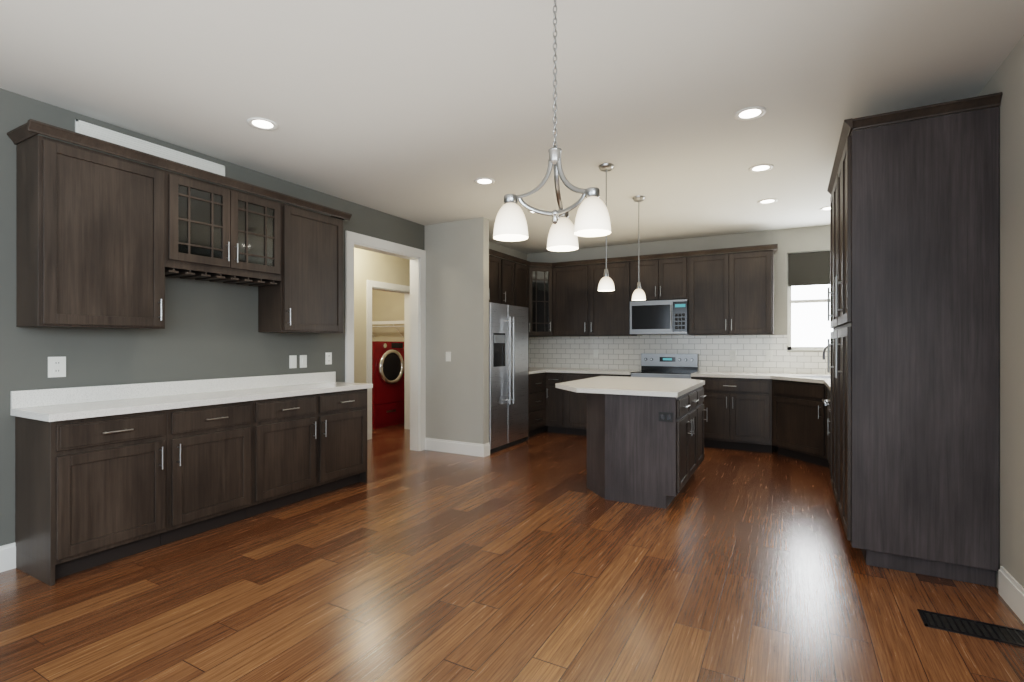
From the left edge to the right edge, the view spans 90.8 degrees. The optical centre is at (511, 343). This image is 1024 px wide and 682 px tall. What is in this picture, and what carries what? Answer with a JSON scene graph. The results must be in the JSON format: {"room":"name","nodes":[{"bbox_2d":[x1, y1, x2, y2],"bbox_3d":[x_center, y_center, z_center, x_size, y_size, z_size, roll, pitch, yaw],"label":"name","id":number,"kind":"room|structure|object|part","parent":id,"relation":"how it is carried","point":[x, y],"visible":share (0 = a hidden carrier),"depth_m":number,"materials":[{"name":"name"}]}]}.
{"room":"kitchen","nodes":[
{"label":"kitchen","id":0,"kind":"room"},
{"bbox_2d":[0,88,424,545],"bbox_3d":[-3.081,-0.080,2.666,0.130,2.740,8.100,0,0,29],"label":"wall","id":1,"kind":"structure","parent":0,"point":[210,331],"depth_m":3.60,"materials":[{"name":"grey paint"}]},
{"bbox_2d":[0,542,15,572],"bbox_3d":[-3.316,1.218,2.088,0.016,0.145,6.800,0,0,29],"label":"baseboard","id":2,"kind":"structure","parent":1,"relation":"attached to","point":[8,551],"depth_m":2.88,"materials":[{"name":"white paint"}]},
{"bbox_2d":[48,357,65,377],"bbox_3d":[-2.774,0.140,3.079,0.010,0.125,0.085,0,0,29],"label":"outlet","id":3,"kind":"object","parent":1,"relation":"attached to","point":[56,366],"visible":1,"depth_m":3.08,"materials":[{"name":"white plastic"}]},
{"bbox_2d":[75,119,224,175],"bbox_3d":[-2.500,-1.340,3.573,0.014,0.130,0.950,0,0,29],"label":"wall panel","id":4,"kind":"object","parent":1,"relation":"in","point":[102,133],"visible":0.65,"depth_m":3.50,"materials":[{"name":"white"}]},
{"bbox_2d":[7,119,351,333],"bbox_3d":[-2.187,-0.653,3.781,0.356,1.106,2.265,0,0,29],"label":"upper cabinet","id":5,"kind":"object","parent":1,"relation":"attached to","point":[105,241],"visible":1,"depth_m":3.23,"materials":[{"name":"brown wood"}]},
{"bbox_2d":[289,355,296,367],"bbox_3d":[-1.968,0.160,4.542,0.012,0.115,0.072,0,0,29],"label":"light switch","id":6,"kind":"object","parent":1,"relation":"attached to","point":[292,361],"visible":1,"depth_m":4.54,"materials":[{"name":"white plastic"}]},
{"bbox_2d":[300,355,306,367],"bbox_3d":[-1.915,0.160,4.638,0.012,0.115,0.072,0,0,29],"label":"light switch","id":7,"kind":"object","parent":1,"relation":"attached to","point":[303,361],"visible":1,"depth_m":4.63,"materials":[{"name":"white plastic"}]},
{"bbox_2d":[325,352,331,364],"bbox_3d":[-1.776,0.140,4.893,0.010,0.115,0.072,0,0,29],"label":"outlet","id":8,"kind":"object","parent":1,"relation":"attached to","point":[328,358],"visible":1,"depth_m":4.89,"materials":[{"name":"white plastic"}]},
{"bbox_2d":[345,230,425,450],"bbox_3d":[-1.425,0.075,5.658,0.153,2.430,1.259,0,0,29],"label":"door frame","id":9,"kind":"structure","parent":1,"relation":"attached to","point":[414,292],"depth_m":5.78,"materials":[{"name":"white paint"}]},
{"bbox_2d":[354,248,409,382],"bbox_3d":[-2.062,-0.080,6.757,0.130,2.740,4.650,0,0,29],"label":"wall","id":10,"kind":"structure","parent":0,"point":[374,266],"depth_m":6.77,"materials":[{"name":"beige paint"}]},
{"bbox_2d":[425,217,488,443],"bbox_3d":[-0.727,-0.080,6.062,0.980,2.740,0.120,0,0,29],"label":"wall","id":11,"kind":"structure","parent":0,"point":[457,315],"depth_m":5.94,"materials":[{"name":"beige paint"}]},
{"bbox_2d":[446,352,450,361],"bbox_3d":[-0.758,0.150,6.004,0.072,0.115,0.012,0,0,29],"label":"light switch","id":12,"kind":"object","parent":11,"relation":"attached to","point":[448,356],"visible":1,"depth_m":6.00,"materials":[{"name":"white plastic"}]},
{"bbox_2d":[425,438,485,456],"bbox_3d":[-0.689,1.218,5.963,0.850,0.145,0.016,0,0,29],"label":"baseboard","id":13,"kind":"structure","parent":11,"relation":"attached to","point":[448,446],"depth_m":5.94,"materials":[{"name":"white paint"}]},
{"bbox_2d":[489,241,526,265],"bbox_3d":[-0.445,-0.080,7.248,0.330,2.740,2.230,0,0,29],"label":"wall","id":14,"kind":"structure","parent":0,"point":[505,250],"depth_m":7.59,"materials":[{"name":"beige paint"}]},
{"bbox_2d":[489,252,504,303],"bbox_3d":[-0.468,-0.830,6.500,0.347,0.640,0.887,0,0,29],"label":"upper cabinet","id":15,"kind":"object","parent":14,"relation":"attached to","point":[496,264],"depth_m":6.64,"materials":[{"name":"brown wood"}]},
{"bbox_2d":[505,256,512,304],"bbox_3d":[-0.217,-0.830,6.954,0.347,0.640,0.448,0,0,29],"label":"upper cabinet","id":16,"kind":"object","parent":14,"relation":"attached to","point":[508,264],"depth_m":6.92,"materials":[{"name":"brown wood"}]},
{"bbox_2d":[509,256,528,306],"bbox_3d":[0.005,-0.663,7.319,0.385,1.086,0.557,0,0,29],"label":"upper cabinet","id":17,"kind":"object","parent":14,"relation":"attached to","point":[520,272],"depth_m":7.23,"materials":[{"name":"brown wood"}]},
{"bbox_2d":[0,423,1023,681],"bbox_3d":[-1.820,1.340,3.371,8.760,0.100,10.950,0,0,29],"label":"floor","id":18,"kind":"structure","parent":0,"point":[534,559],"depth_m":2.61,"materials":[{"name":"brown wood"}]},
{"bbox_2d":[11,372,372,585],"bbox_3d":[-2.079,0.780,3.799,0.528,1.020,2.350,0,0,29],"label":"buffet","id":19,"kind":"object","parent":18,"relation":"on","point":[104,474],"visible":1,"depth_m":3.22,"materials":[{"name":"brown wood"}]},
{"bbox_2d":[372,341,403,428],"bbox_3d":[-2.233,0.625,8.130,0.846,1.330,0.690,0,0,29],"label":"washer","id":20,"kind":"object","parent":18,"relation":"on","point":[388,383],"visible":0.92,"depth_m":7.88,"materials":[{"name":"red metal"}]},
{"bbox_2d":[489,302,528,453],"bbox_3d":[-0.275,0.394,6.452,0.729,1.792,0.990,0,0,29],"label":"fridge","id":21,"kind":"object","parent":18,"relation":"on","point":[508,375],"depth_m":6.23,"materials":[{"name":"silver metal"}]},
{"bbox_3d":[-0.067,0.394,6.899,0.662,1.792,0.008,0,0,29],"label":"fridge surround panel","id":22,"kind":"part","parent":21,"relation":"part of","materials":[{"name":"brown wood"}]},
{"bbox_2d":[529,373,545,436],"bbox_3d":[0.088,0.850,7.168,0.674,0.880,0.609,0,0,29],"label":"base cabinet","id":23,"kind":"object","parent":18,"relation":"on","point":[537,401],"visible":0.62,"depth_m":7.05,"materials":[{"name":"black wood"}]},
{"bbox_2d":[545,372,630,435],"bbox_3d":[1.162,0.850,7.248,1.246,0.880,0.674,0,0,29],"label":"base cabinet","id":24,"kind":"object","parent":18,"relation":"on","point":[566,411],"visible":0.4,"depth_m":7.15,"materials":[{"name":"black wood"}]},
{"bbox_2d":[577,384,707,508],"bbox_3d":[1.262,0.850,4.695,0.882,0.880,1.377,0,0,29],"label":"kitchen island","id":25,"kind":"object","parent":18,"relation":"on","point":[645,441],"depth_m":4.10,"materials":[{"name":"brown wood"}]},
{"bbox_2d":[555,376,704,395],"bbox_3d":[1.153,0.389,4.865,1.168,0.038,1.665,0,0,29],"label":"island countertop","id":26,"kind":"structure","parent":25,"relation":"on","point":[605,385],"depth_m":4.50,"materials":[{"name":"white stone"}]},
{"bbox_2d":[631,353,698,378],"bbox_3d":[2.039,0.713,6.753,0.760,1.155,0.682,0,0,29],"label":"range","id":27,"kind":"object","parent":18,"relation":"on","point":[670,365],"visible":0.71,"depth_m":6.89,"materials":[{"name":"silver metal"}]},
{"bbox_2d":[691,377,772,452],"bbox_3d":[2.776,0.850,6.360,0.901,0.880,0.674,0,0,29],"label":"base cabinet","id":28,"kind":"object","parent":18,"relation":"on","point":[739,413],"visible":0.9,"depth_m":6.07,"materials":[{"name":"black wood"}]},
{"bbox_2d":[772,379,828,467],"bbox_3d":[3.553,0.850,5.662,1.130,0.880,1.130,0,0,29],"label":"base cabinet","id":29,"kind":"object","parent":18,"relation":"on","point":[799,420],"visible":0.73,"depth_m":5.51,"materials":[{"name":"black wood"}]},
{"bbox_2d":[529,346,829,389],"bbox_3d":[1.745,0.208,6.032,4.674,0.401,2.243,0,0,29],"label":"countertop","id":30,"kind":"structure","parent":29,"relation":"on","point":[819,378],"depth_m":6.23,"materials":[{"name":"white stone"}]},
{"bbox_2d":[793,375,829,379],"bbox_3d":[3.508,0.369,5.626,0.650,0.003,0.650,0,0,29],"label":"sink basin","id":31,"kind":"object","parent":30,"relation":"in","point":[795,377],"depth_m":5.58,"materials":[{"name":"white ceramic"}]},
{"bbox_2d":[822,388,829,461],"bbox_3d":[3.337,0.853,4.788,0.661,0.875,0.594,0,0,29],"label":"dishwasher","id":32,"kind":"object","parent":18,"relation":"on","point":[827,403],"visible":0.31,"depth_m":5.02,"materials":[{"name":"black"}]},
{"bbox_2d":[825,393,829,470],"bbox_3d":[3.071,0.850,4.304,0.674,0.880,0.496,0,0,29],"label":"base cabinet","id":33,"kind":"object","parent":18,"relation":"on","point":[828,426],"visible":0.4,"depth_m":4.60,"materials":[{"name":"black wood"}]},
{"bbox_2d":[827,168,834,495],"bbox_3d":[2.782,-0.003,3.757,0.661,2.586,0.735,0,0,29],"label":"tall cabinet","id":34,"kind":"object","parent":18,"relation":"on","point":[831,187],"depth_m":4.00,"materials":[{"name":"brown wood"}]},
{"bbox_2d":[835,92,1001,586],"bbox_3d":[2.427,-0.003,3.113,0.661,2.586,0.735,0,0,29],"label":"tall cabinet","id":35,"kind":"object","parent":18,"relation":"on","point":[913,319],"depth_m":2.79,"materials":[{"name":"brown wood"}]},
{"bbox_2d":[917,609,1023,646],"bbox_3d":[2.095,1.286,2.282,0.390,0.006,0.160,0,0,29],"label":"floor vent","id":36,"kind":"object","parent":18,"relation":"in","point":[982,630],"visible":1,"depth_m":2.28,"materials":[{"name":"black metal"}]},
{"bbox_2d":[0,0,1023,253],"bbox_3d":[-1.820,-1.500,3.371,8.760,0.100,10.950,0,0,29],"label":"ceiling","id":37,"kind":"structure","parent":0,"point":[424,112],"depth_m":2.85,"materials":[{"name":"paint"}]},
{"bbox_2d":[247,117,277,129],"bbox_3d":[-1.641,-1.446,3.323,0.184,0.008,0.184,0,0,29],"label":"recessed light","id":38,"kind":"object","parent":37,"relation":"in","point":[261,123],"visible":1,"depth_m":3.31,"materials":[{"name":"white glass"}]},
{"bbox_2d":[474,178,494,184],"bbox_3d":[-0.243,-1.446,4.494,0.184,0.008,0.184,0,0,29],"label":"recessed light","id":39,"kind":"object","parent":37,"relation":"in","point":[485,181],"visible":1,"depth_m":4.50,"materials":[{"name":"white glass"}]},
{"bbox_2d":[493,0,610,251],"bbox_3d":[0.198,-0.926,1.974,0.434,1.046,0.430,0,0,29],"label":"chandelier","id":40,"kind":"object","parent":37,"relation":"hanging from","point":[592,219],"visible":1,"depth_m":1.91,"materials":[{"name":"white glass"}]},
{"bbox_2d":[598,163,614,290],"bbox_3d":[0.767,-0.942,4.110,0.136,1.014,0.136,0,0,29],"label":"pendant light","id":41,"kind":"object","parent":37,"relation":"hanging from","point":[606,283],"visible":0.96,"depth_m":4.08,"materials":[{"name":"white glass"}]},
{"bbox_2d":[632,196,645,300],"bbox_3d":[1.254,-0.942,4.994,0.136,1.014,0.136,0,0,29],"label":"pendant light","id":42,"kind":"object","parent":37,"relation":"hanging from","point":[638,294],"visible":0.98,"depth_m":4.97,"materials":[{"name":"white glass"}]},
{"bbox_2d":[734,106,765,120],"bbox_3d":[1.495,-1.446,3.172,0.184,0.008,0.184,0,0,29],"label":"recessed light","id":43,"kind":"object","parent":37,"relation":"in","point":[750,113],"visible":1,"depth_m":3.17,"materials":[{"name":"white glass"}]},
{"bbox_2d":[749,164,772,171],"bbox_3d":[2.049,-1.446,4.157,0.184,0.008,0.184,0,0,29],"label":"recessed light","id":44,"kind":"object","parent":37,"relation":"in","point":[761,168],"visible":0.94,"depth_m":4.15,"materials":[{"name":"white glass"}]},
{"bbox_2d":[757,199,777,203],"bbox_3d":[2.593,-1.446,5.125,0.184,0.008,0.184,0,0,29],"label":"recessed light","id":45,"kind":"object","parent":37,"relation":"in","point":[767,201],"visible":0.98,"depth_m":5.13,"materials":[{"name":"white paint"}]},
{"bbox_2d":[820,206,829,210],"bbox_3d":[3.386,-1.446,5.384,0.184,0.008,0.184,0,0,29],"label":"recessed light","id":46,"kind":"object","parent":37,"relation":"in","point":[827,208],"visible":0.6,"depth_m":5.39,"materials":[{"name":"white glass"}]},
{"bbox_2d":[372,225,829,351],"bbox_3d":[0.720,-0.080,7.954,8.590,2.740,0.130,0,0,29],"label":"wall","id":47,"kind":"structure","parent":0,"point":[805,239],"depth_m":6.88,"materials":[{"name":"beige paint"}]},
{"bbox_2d":[372,320,403,336],"bbox_3d":[-2.071,-0.272,9.219,2.240,0.291,0.333,0,0,29],"label":"wire shelf","id":48,"kind":"object","parent":47,"relation":"attached to","point":[388,322],"visible":0.4,"depth_m":9.15,"materials":[{"name":"white"}]},
{"bbox_2d":[529,261,556,335],"bbox_3d":[0.370,-0.663,7.685,0.672,1.086,0.672,0,0,29],"label":"upper cabinet","id":49,"kind":"object","parent":47,"relation":"attached to","point":[543,279],"depth_m":7.51,"materials":[{"name":"brown wood"}]},
{"bbox_2d":[594,349,597,356],"bbox_3d":[1.257,0.140,7.571,0.072,0.115,0.009,0,0,29],"label":"outlet","id":50,"kind":"object","parent":47,"relation":"attached to","point":[595,353],"visible":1,"depth_m":7.57,"materials":[{"name":"white plastic"}]},
{"bbox_2d":[557,256,640,335],"bbox_3d":[1.204,-0.663,7.391,1.308,1.086,0.384,0,0,29],"label":"upper cabinet","id":51,"kind":"object","parent":47,"relation":"attached to","point":[582,310],"depth_m":7.23,"materials":[{"name":"brown wood"}]},
{"bbox_2d":[637,256,688,300],"bbox_3d":[2.054,-0.868,6.944,0.760,0.565,0.347,0,0,29],"label":"upper cabinet","id":52,"kind":"object","parent":47,"relation":"attached to","point":[666,278],"depth_m":6.76,"materials":[{"name":"brown wood"}]},
{"bbox_2d":[630,299,687,334],"bbox_3d":[2.031,-0.358,6.903,0.754,0.447,0.441,0,0,29],"label":"microwave","id":53,"kind":"object","parent":52,"relation":"attached to","point":[659,317],"visible":1,"depth_m":6.74,"materials":[{"name":"silver metal"}]},
{"bbox_2d":[529,335,829,373],"bbox_3d":[2.286,0.130,7.014,4.680,0.520,0.006,0,0,29],"label":"backsplash","id":54,"kind":"structure","parent":47,"relation":"attached to","point":[625,352],"depth_m":6.95,"materials":[{"name":"white tile"}]},
{"bbox_2d":[688,248,774,334],"bbox_3d":[2.787,-0.635,6.540,1.066,1.030,0.347,0,0,29],"label":"upper cabinet","id":55,"kind":"object","parent":47,"relation":"attached to","point":[728,292],"depth_m":6.36,"materials":[{"name":"brown wood"}]},
{"bbox_2d":[730,351,735,358],"bbox_3d":[2.913,0.145,6.660,0.072,0.115,0.009,0,0,29],"label":"outlet","id":56,"kind":"object","parent":47,"relation":"attached to","point":[732,354],"visible":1,"depth_m":6.66,"materials":[{"name":"white plastic"}]},
{"bbox_2d":[787,250,832,350],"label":"window","id":57,"kind":"structure","parent":47,"relation":"in","point":[789,303],"depth_m":6.39,"materials":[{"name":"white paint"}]},
{"bbox_2d":[788,251,829,285],"bbox_3d":[3.880,-0.934,6.166,0.890,0.411,0.024,0,0,29],"label":"window blind","id":58,"kind":"object","parent":57,"relation":"attached to","point":[808,268],"visible":0.48,"depth_m":6.27,"materials":[{"name":"grey"}]},
{"bbox_2d":[966,35,1023,587],"bbox_3d":[1.875,-0.080,1.280,0.130,2.740,10.450,0,0,29],"label":"wall","id":59,"kind":"structure","parent":0,"point":[1007,79],"depth_m":2.50,"materials":[{"name":"beige paint"}]},
{"bbox_2d":[998,566,1023,623],"bbox_3d":[0.914,1.218,-0.315,0.016,0.145,6.670,0,0,29],"label":"baseboard","id":60,"kind":"structure","parent":59,"relation":"attached to","point":[1010,590],"depth_m":2.46,"materials":[{"name":"white paint"}]}
]}

